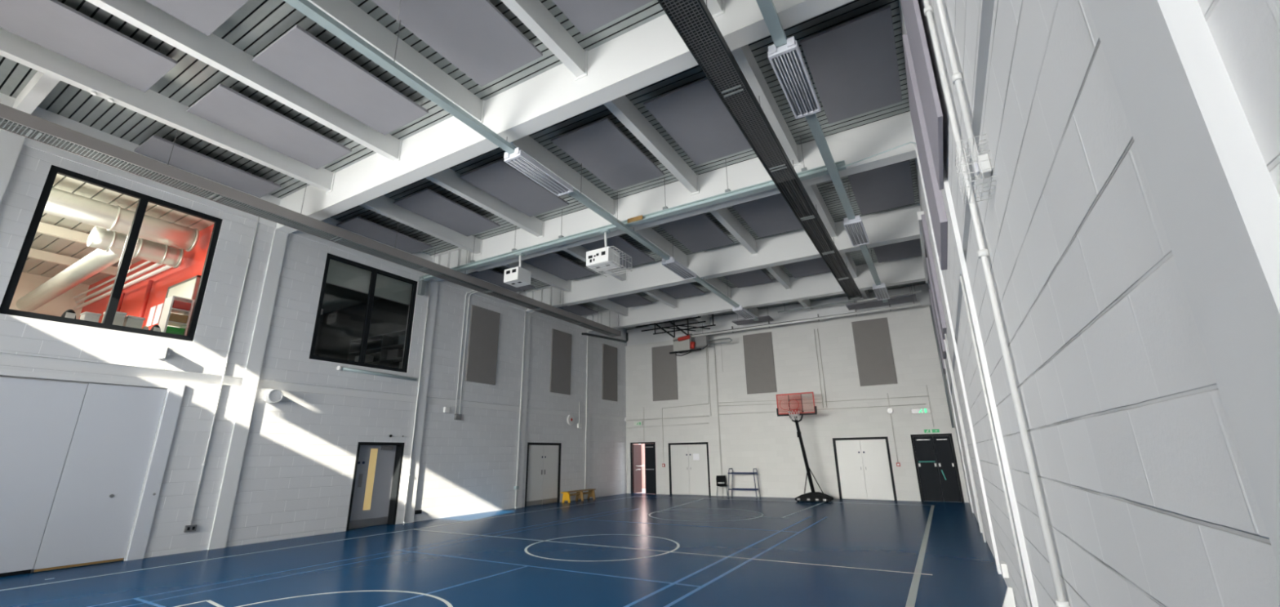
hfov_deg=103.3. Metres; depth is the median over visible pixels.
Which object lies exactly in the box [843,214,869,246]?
light
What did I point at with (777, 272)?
beam
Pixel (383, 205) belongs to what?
beam
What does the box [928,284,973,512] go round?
trim
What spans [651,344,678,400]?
wall panel
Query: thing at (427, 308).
conduit
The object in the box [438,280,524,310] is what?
trim
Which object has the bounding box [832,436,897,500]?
door
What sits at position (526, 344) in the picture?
trim
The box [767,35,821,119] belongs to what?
light
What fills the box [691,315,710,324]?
beam
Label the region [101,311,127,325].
storage box
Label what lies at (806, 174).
rail
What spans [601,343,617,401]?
wall panel
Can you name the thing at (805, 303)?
beam
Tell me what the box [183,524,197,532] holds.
wall socket
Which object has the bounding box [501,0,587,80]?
beam
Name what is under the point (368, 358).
storage box
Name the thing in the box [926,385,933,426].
conduit
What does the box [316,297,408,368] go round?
wall
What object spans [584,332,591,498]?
trim
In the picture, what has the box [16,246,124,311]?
air duct
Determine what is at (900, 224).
beam
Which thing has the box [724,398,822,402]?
conduit
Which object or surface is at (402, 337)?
storage box
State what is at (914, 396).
conduit
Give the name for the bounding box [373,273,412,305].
roller blind
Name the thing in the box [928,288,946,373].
wall panel
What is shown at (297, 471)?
wall
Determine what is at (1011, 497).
column
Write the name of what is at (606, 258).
projector
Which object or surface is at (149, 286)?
pipe
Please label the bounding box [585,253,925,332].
beam
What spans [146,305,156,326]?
poster
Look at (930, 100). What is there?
wall panel
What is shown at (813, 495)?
basketball hoop
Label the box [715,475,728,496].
chair
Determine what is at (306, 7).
cable tray
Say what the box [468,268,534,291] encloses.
acoustic panel
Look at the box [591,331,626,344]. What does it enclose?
trim
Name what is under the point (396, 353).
storage box
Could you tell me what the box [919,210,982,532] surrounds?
trim
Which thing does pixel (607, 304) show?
beam
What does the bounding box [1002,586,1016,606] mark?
bracket
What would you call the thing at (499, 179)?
acoustic panel
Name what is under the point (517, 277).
projector
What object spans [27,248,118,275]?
beam
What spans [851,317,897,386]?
wall panel
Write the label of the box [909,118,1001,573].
trim
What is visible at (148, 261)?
pipe
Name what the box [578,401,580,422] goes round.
conduit
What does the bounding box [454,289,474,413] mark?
conduit
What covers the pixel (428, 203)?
acoustic panel
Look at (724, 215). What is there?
beam
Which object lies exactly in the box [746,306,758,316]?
beam
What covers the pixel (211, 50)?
beam
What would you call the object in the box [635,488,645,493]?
ground
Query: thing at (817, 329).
conduit
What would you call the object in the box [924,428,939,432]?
exit sign
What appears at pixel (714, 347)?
conduit
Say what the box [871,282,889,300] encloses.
light
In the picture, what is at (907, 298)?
acoustic panel
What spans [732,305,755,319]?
light
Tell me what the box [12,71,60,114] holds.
beam
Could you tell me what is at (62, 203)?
air duct
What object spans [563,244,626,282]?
beam
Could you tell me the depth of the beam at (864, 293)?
19.45 m
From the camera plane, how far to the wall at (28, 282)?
16.61 m
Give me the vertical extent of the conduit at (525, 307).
7.250 m
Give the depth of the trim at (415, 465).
14.87 m
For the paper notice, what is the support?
attached to the door at (687, 475)
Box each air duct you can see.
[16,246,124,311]
[43,186,199,251]
[86,226,184,267]
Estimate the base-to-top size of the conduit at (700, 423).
0.066 m
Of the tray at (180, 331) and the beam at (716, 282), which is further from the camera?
the beam at (716, 282)
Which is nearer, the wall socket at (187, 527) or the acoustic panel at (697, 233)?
the wall socket at (187, 527)
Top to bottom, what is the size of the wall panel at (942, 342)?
2.590 m
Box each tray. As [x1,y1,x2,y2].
[165,325,185,334]
[168,312,188,323]
[172,299,191,310]
[283,0,758,320]
[657,0,862,299]
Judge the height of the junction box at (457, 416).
0.180 m
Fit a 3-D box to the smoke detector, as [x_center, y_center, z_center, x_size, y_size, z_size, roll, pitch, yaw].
[-8.735,-3.358,8.227,0.070,0.039,0.270,-10,-19,28]
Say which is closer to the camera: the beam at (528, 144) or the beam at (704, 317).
the beam at (528, 144)
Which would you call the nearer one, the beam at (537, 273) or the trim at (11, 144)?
the trim at (11, 144)
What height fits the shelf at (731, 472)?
0.050 m
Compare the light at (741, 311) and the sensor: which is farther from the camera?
the light at (741, 311)
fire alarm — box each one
[566,414,574,424]
[887,407,893,413]
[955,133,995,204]
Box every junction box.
[453,413,461,419]
[577,422,582,427]
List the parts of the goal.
scissor frame, loop handle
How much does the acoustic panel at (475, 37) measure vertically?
0.220 m
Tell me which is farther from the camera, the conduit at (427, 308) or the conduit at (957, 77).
the conduit at (427, 308)
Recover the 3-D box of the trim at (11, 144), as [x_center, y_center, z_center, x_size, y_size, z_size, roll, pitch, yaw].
[-10.820,0.305,7.809,0.050,7.600,0.280,-10,-19,28]
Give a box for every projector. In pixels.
[503,253,531,287]
[586,229,631,276]
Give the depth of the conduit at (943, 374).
18.14 m
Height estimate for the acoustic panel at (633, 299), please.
0.220 m
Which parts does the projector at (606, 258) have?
mount plate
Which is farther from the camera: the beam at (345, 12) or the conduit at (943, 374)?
the conduit at (943, 374)
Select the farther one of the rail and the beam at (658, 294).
the beam at (658, 294)
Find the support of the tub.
on the countertop
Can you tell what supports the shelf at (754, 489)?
attached to the trolley
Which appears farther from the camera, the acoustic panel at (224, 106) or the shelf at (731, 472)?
the shelf at (731, 472)
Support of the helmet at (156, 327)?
on the countertop
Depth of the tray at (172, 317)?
10.67 m
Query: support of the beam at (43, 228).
attached to the ceiling at (42, 242)
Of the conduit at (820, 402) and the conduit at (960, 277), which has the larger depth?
the conduit at (820, 402)
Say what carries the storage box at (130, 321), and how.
on the countertop
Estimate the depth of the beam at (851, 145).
11.43 m
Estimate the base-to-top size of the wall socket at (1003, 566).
0.150 m
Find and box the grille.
[270,391,280,400]
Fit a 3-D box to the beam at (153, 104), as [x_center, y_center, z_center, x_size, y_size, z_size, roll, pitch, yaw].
[-8.993,-3.684,7.876,0.230,0.470,8.300,-10,-19,28]
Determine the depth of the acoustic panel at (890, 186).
11.94 m
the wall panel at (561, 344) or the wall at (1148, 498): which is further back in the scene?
the wall panel at (561, 344)
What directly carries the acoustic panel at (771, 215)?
hanging from the ceiling at (255, 25)
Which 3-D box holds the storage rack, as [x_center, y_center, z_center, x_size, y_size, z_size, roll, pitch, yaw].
[-9.901,0.308,10.798,0.390,0.840,0.370,-10,-19,28]
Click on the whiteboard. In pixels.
(188, 288)
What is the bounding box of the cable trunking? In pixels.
[755,0,888,302]
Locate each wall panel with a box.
[465,304,500,384]
[549,328,571,394]
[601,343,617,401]
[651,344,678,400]
[742,331,777,394]
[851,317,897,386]
[900,0,943,189]
[902,33,947,270]
[920,213,946,339]
[925,257,946,359]
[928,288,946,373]
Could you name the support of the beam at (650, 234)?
attached to the ceiling at (255, 25)
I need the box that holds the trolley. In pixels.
[727,467,760,497]
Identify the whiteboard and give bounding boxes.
[158,275,200,334]
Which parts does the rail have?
drive motor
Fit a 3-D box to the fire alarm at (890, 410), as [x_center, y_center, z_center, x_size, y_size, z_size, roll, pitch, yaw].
[9.338,4.000,18.908,0.200,0.200,0.100,-10,-19,28]
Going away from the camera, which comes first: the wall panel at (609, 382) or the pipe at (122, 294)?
the pipe at (122, 294)
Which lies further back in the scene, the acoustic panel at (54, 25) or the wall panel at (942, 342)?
the wall panel at (942, 342)
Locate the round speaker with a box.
[262,388,283,403]
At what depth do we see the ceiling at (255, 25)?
9.08 m
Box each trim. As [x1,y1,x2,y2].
[0,128,25,202]
[0,128,276,227]
[0,368,170,388]
[125,382,185,560]
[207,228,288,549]
[290,230,427,275]
[403,280,439,523]
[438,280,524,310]
[515,307,531,507]
[531,311,586,330]
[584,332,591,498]
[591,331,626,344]
[707,333,723,495]
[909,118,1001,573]
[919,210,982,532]
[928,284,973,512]
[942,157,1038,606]
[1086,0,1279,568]
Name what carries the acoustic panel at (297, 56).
hanging from the ceiling at (255, 25)
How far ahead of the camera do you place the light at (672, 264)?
14.23 m
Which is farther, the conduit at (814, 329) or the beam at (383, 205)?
the conduit at (814, 329)
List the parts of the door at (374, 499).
push plate, vision panel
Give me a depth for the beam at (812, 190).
12.68 m
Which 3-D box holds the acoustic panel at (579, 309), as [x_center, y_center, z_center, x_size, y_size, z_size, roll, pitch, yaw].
[-2.661,0.173,21.601,0.940,0.220,1.680,-10,-19,28]
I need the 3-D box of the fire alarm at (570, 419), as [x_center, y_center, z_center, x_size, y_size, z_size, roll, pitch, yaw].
[-2.840,4.766,20.786,0.100,0.400,0.400,-10,-19,28]
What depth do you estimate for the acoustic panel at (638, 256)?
15.31 m
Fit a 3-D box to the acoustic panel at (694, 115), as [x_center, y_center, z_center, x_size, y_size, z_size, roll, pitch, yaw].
[1.173,-3.449,9.678,1.250,0.220,2.300,-10,-19,28]
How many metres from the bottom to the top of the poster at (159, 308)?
0.550 m
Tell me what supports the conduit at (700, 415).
attached to the wall at (768, 442)
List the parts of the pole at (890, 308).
rail, rod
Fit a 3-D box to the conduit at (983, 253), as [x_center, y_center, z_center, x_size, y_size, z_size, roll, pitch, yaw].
[2.095,-1.212,3.384,0.055,7.600,0.134,-10,-19,28]
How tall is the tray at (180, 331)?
0.165 m
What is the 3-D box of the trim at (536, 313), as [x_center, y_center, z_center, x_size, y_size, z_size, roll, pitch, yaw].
[-3.321,0.750,21.296,0.030,0.140,3.770,-10,-19,28]
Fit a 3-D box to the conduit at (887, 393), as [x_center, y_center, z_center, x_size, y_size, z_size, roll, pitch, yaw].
[9.362,4.582,18.762,0.020,2.500,0.020,-10,-19,28]
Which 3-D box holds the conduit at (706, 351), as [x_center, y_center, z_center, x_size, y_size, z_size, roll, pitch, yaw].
[3.059,3.151,22.978,0.024,2.760,0.024,-10,-19,28]
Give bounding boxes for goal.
[635,313,732,355]
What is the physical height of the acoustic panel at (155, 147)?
0.220 m
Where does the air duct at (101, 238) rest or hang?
attached to the air duct at (98, 260)
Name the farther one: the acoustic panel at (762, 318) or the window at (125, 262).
the acoustic panel at (762, 318)
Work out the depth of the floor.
8.27 m
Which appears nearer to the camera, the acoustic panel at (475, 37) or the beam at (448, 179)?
the acoustic panel at (475, 37)
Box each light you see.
[336,365,417,380]
[503,146,573,196]
[661,256,696,279]
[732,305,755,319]
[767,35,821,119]
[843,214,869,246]
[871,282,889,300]
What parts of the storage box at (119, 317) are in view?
lid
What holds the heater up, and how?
hanging from the ceiling at (255, 25)
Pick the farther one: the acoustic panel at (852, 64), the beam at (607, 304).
the beam at (607, 304)
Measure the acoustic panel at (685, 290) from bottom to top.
0.220 m
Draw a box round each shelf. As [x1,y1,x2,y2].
[347,328,405,366]
[728,471,756,473]
[728,488,758,490]
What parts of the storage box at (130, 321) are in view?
lid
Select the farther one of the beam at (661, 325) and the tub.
the beam at (661, 325)
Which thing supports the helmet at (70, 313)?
on the countertop
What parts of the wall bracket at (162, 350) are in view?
arm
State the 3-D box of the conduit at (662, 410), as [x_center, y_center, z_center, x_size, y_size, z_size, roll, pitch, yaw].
[1.056,6.085,23.335,0.020,2.480,0.020,-10,-19,28]
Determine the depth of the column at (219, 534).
11.14 m
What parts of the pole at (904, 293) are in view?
rail, rod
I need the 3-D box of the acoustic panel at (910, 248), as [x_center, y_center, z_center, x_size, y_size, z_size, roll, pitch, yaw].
[7.985,-1.740,15.735,1.250,0.220,1.680,-10,-19,28]
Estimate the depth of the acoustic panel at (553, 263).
16.60 m
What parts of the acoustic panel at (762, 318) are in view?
panel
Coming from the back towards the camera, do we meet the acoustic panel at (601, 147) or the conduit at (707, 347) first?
the conduit at (707, 347)
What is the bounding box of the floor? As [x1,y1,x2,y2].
[0,493,1007,606]
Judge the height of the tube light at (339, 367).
0.130 m
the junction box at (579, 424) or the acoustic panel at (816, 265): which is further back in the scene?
the junction box at (579, 424)
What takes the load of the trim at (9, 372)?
attached to the wall at (297, 471)
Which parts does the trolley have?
frame, frame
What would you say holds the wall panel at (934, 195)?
attached to the wall at (1148, 498)
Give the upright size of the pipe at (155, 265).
0.100 m
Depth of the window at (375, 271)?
13.95 m
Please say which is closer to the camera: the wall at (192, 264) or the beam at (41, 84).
the beam at (41, 84)
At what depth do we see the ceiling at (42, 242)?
13.00 m
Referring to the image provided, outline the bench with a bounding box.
[560,488,595,502]
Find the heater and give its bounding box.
[0,102,621,337]
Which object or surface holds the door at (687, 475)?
in the wall at (768, 442)
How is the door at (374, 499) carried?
in the wall at (297, 471)
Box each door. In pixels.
[0,377,88,577]
[32,382,166,571]
[346,441,404,530]
[524,442,561,506]
[630,441,656,493]
[668,441,711,495]
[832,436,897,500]
[910,433,964,502]
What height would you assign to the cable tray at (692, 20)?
1.366 m
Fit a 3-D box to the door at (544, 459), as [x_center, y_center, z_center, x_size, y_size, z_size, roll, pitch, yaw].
[-3.659,6.371,19.028,0.140,2.200,1.950,-10,-19,28]
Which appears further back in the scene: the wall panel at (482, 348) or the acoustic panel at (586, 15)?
the wall panel at (482, 348)
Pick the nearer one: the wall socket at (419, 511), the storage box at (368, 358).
the wall socket at (419, 511)
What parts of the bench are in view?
frame, frame, frame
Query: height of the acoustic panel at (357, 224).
0.220 m
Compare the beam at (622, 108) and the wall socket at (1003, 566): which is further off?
the beam at (622, 108)
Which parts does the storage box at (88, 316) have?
lid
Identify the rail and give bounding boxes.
[417,135,846,295]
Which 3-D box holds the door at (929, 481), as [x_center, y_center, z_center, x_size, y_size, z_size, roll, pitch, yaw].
[10.429,5.761,17.817,1.300,2.270,0.172,-10,-19,28]
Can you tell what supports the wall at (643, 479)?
on the ground
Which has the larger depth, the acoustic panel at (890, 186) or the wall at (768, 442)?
the wall at (768, 442)
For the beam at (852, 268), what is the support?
attached to the ceiling at (255, 25)
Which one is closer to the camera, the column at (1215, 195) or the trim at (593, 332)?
the column at (1215, 195)
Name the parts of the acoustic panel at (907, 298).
panel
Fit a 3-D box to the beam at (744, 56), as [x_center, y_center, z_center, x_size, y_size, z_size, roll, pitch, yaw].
[2.201,-3.554,8.872,0.230,0.470,4.040,-10,-19,28]
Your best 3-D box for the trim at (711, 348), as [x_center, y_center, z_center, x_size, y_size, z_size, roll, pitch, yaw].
[3.318,4.771,22.352,0.260,6.970,0.040,-10,-19,28]
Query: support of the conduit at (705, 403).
attached to the wall at (768, 442)
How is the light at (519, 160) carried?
attached to the cable tray at (306, 7)
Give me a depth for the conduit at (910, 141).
9.26 m
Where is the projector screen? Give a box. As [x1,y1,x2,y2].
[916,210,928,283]
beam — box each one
[0,27,335,194]
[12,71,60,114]
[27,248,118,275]
[36,222,88,244]
[85,0,402,164]
[275,0,853,233]
[307,0,484,123]
[360,195,482,255]
[424,167,544,238]
[431,111,916,281]
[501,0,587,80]
[503,260,572,293]
[509,134,615,216]
[524,204,920,312]
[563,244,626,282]
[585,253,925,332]
[590,298,629,317]
[603,94,699,195]
[635,226,688,268]
[643,288,678,309]
[644,321,665,331]
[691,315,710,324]
[703,0,724,17]
[704,277,732,299]
[710,207,758,255]
[730,44,800,166]
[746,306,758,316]
[765,265,791,290]
[797,298,811,311]
[804,183,838,239]
[840,252,858,279]
[859,289,869,301]
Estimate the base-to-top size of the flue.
0.698 m
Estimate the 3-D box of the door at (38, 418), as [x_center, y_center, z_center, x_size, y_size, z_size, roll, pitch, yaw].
[-10.348,2.720,8.009,0.045,3.065,1.642,-10,-19,28]
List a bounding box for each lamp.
[634,421,642,425]
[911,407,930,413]
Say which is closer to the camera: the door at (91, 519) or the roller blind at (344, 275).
the door at (91, 519)
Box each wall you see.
[0,92,626,572]
[8,271,89,319]
[79,223,213,329]
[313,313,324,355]
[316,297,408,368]
[625,282,968,502]
[633,443,645,488]
[898,0,1279,606]
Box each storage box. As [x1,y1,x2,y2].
[80,311,101,322]
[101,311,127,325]
[122,315,145,328]
[354,354,373,362]
[386,348,403,359]
[398,333,405,343]
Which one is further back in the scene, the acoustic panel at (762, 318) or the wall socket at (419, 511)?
the acoustic panel at (762, 318)
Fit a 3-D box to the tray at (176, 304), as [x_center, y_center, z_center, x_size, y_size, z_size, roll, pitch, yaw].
[-9.896,0.070,10.864,0.370,0.165,0.290,-10,-19,28]
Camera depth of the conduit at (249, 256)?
10.83 m
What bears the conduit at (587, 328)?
attached to the wall at (297, 471)
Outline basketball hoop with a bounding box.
[776,391,833,502]
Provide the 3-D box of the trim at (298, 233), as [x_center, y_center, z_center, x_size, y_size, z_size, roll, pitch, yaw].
[-7.611,-1.313,14.182,0.030,0.140,4.150,-10,-19,28]
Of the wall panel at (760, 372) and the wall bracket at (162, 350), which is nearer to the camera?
the wall bracket at (162, 350)
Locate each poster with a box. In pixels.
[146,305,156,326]
[152,302,163,324]
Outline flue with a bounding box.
[581,332,627,342]
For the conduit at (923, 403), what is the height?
0.054 m
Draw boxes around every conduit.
[189,216,259,524]
[403,280,431,521]
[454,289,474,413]
[458,290,477,413]
[515,306,526,506]
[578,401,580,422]
[584,328,588,497]
[626,415,709,420]
[631,422,706,427]
[662,403,708,408]
[662,409,663,456]
[706,346,711,413]
[706,351,709,403]
[714,346,723,493]
[719,403,925,414]
[722,401,822,405]
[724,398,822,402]
[813,328,823,407]
[817,328,826,405]
[826,395,926,401]
[836,141,915,169]
[887,392,897,460]
[923,0,1070,606]
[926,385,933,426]
[929,305,954,427]
[935,0,977,162]
[944,333,986,542]
[959,275,1031,606]
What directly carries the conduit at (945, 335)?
attached to the wall at (1148, 498)
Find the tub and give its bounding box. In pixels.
[141,325,148,329]
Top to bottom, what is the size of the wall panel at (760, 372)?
2.590 m
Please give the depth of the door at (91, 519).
9.10 m
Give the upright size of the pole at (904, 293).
0.630 m
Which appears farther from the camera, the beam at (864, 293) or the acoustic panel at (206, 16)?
the beam at (864, 293)
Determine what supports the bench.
on the floor
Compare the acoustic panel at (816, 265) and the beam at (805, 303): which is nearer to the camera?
the acoustic panel at (816, 265)
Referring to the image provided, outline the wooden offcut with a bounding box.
[627,214,642,222]
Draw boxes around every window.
[0,164,222,341]
[309,253,417,372]
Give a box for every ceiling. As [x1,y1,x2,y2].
[0,0,925,328]
[22,173,214,284]
[321,283,382,313]
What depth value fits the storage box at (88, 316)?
9.54 m
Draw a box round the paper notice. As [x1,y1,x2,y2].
[693,453,699,459]
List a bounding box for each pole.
[691,283,920,337]
[777,283,921,312]
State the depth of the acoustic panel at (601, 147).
10.46 m
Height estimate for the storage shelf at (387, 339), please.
2.430 m
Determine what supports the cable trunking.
hanging from the ceiling at (255, 25)
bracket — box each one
[156,345,168,359]
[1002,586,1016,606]
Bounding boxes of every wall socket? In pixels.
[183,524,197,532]
[414,509,422,514]
[999,560,1008,577]
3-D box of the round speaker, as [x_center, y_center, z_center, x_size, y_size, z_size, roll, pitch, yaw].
[-8.342,2.108,11.519,0.240,0.310,0.310,-10,-19,28]
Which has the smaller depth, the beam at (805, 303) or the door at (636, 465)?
the beam at (805, 303)
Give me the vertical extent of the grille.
0.222 m
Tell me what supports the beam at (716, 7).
attached to the ceiling at (255, 25)
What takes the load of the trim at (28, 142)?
attached to the wall at (297, 471)
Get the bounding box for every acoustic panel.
[0,0,177,92]
[133,134,281,197]
[145,0,248,35]
[186,83,351,168]
[252,24,428,134]
[336,215,432,253]
[371,0,542,86]
[393,187,500,236]
[459,159,568,217]
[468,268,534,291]
[522,252,595,280]
[551,0,653,35]
[551,116,664,191]
[557,303,597,315]
[581,235,654,268]
[606,293,652,307]
[643,77,751,164]
[657,213,733,252]
[657,282,705,298]
[723,268,773,287]
[732,192,802,237]
[732,308,773,324]
[783,257,830,277]
[800,4,902,124]
[845,286,916,310]
[847,159,915,214]
[873,238,921,262]
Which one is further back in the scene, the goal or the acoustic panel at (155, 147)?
the goal
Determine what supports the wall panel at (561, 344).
attached to the wall at (297, 471)
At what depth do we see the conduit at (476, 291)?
16.59 m
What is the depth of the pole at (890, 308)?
20.35 m
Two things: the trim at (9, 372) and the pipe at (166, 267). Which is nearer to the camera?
the trim at (9, 372)
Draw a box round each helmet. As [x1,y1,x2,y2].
[61,309,75,318]
[150,324,160,331]
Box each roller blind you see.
[325,258,371,293]
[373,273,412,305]
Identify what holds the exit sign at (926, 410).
attached to the wall at (768, 442)
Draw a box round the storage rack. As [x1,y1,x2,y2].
[158,295,195,335]
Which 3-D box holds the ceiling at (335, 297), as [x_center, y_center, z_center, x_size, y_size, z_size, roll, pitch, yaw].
[-10.883,-0.855,16.318,7.190,0.100,5.400,-10,-19,28]
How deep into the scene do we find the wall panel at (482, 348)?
17.29 m
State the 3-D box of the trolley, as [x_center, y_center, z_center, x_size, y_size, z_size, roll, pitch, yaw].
[4.204,7.306,20.657,1.212,1.116,0.510,-10,-19,28]
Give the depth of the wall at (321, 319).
19.95 m
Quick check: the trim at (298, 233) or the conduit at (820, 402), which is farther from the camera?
the conduit at (820, 402)
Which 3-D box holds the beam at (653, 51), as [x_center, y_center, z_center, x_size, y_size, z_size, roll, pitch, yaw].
[-2.862,-3.190,9.209,13.574,0.830,0.300,-10,-19,28]
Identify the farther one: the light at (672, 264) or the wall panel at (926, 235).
the light at (672, 264)
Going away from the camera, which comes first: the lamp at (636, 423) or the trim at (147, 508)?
the trim at (147, 508)
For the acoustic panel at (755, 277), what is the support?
hanging from the ceiling at (255, 25)
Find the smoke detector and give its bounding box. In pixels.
[90,90,114,102]
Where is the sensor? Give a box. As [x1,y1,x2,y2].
[443,406,449,412]
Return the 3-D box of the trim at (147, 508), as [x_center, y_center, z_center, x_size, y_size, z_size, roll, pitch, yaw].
[-9.261,3.150,9.720,0.042,3.200,0.230,-10,-19,28]
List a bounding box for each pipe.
[72,260,151,298]
[73,265,172,310]
[75,262,163,303]
[116,292,124,311]
[138,280,153,317]

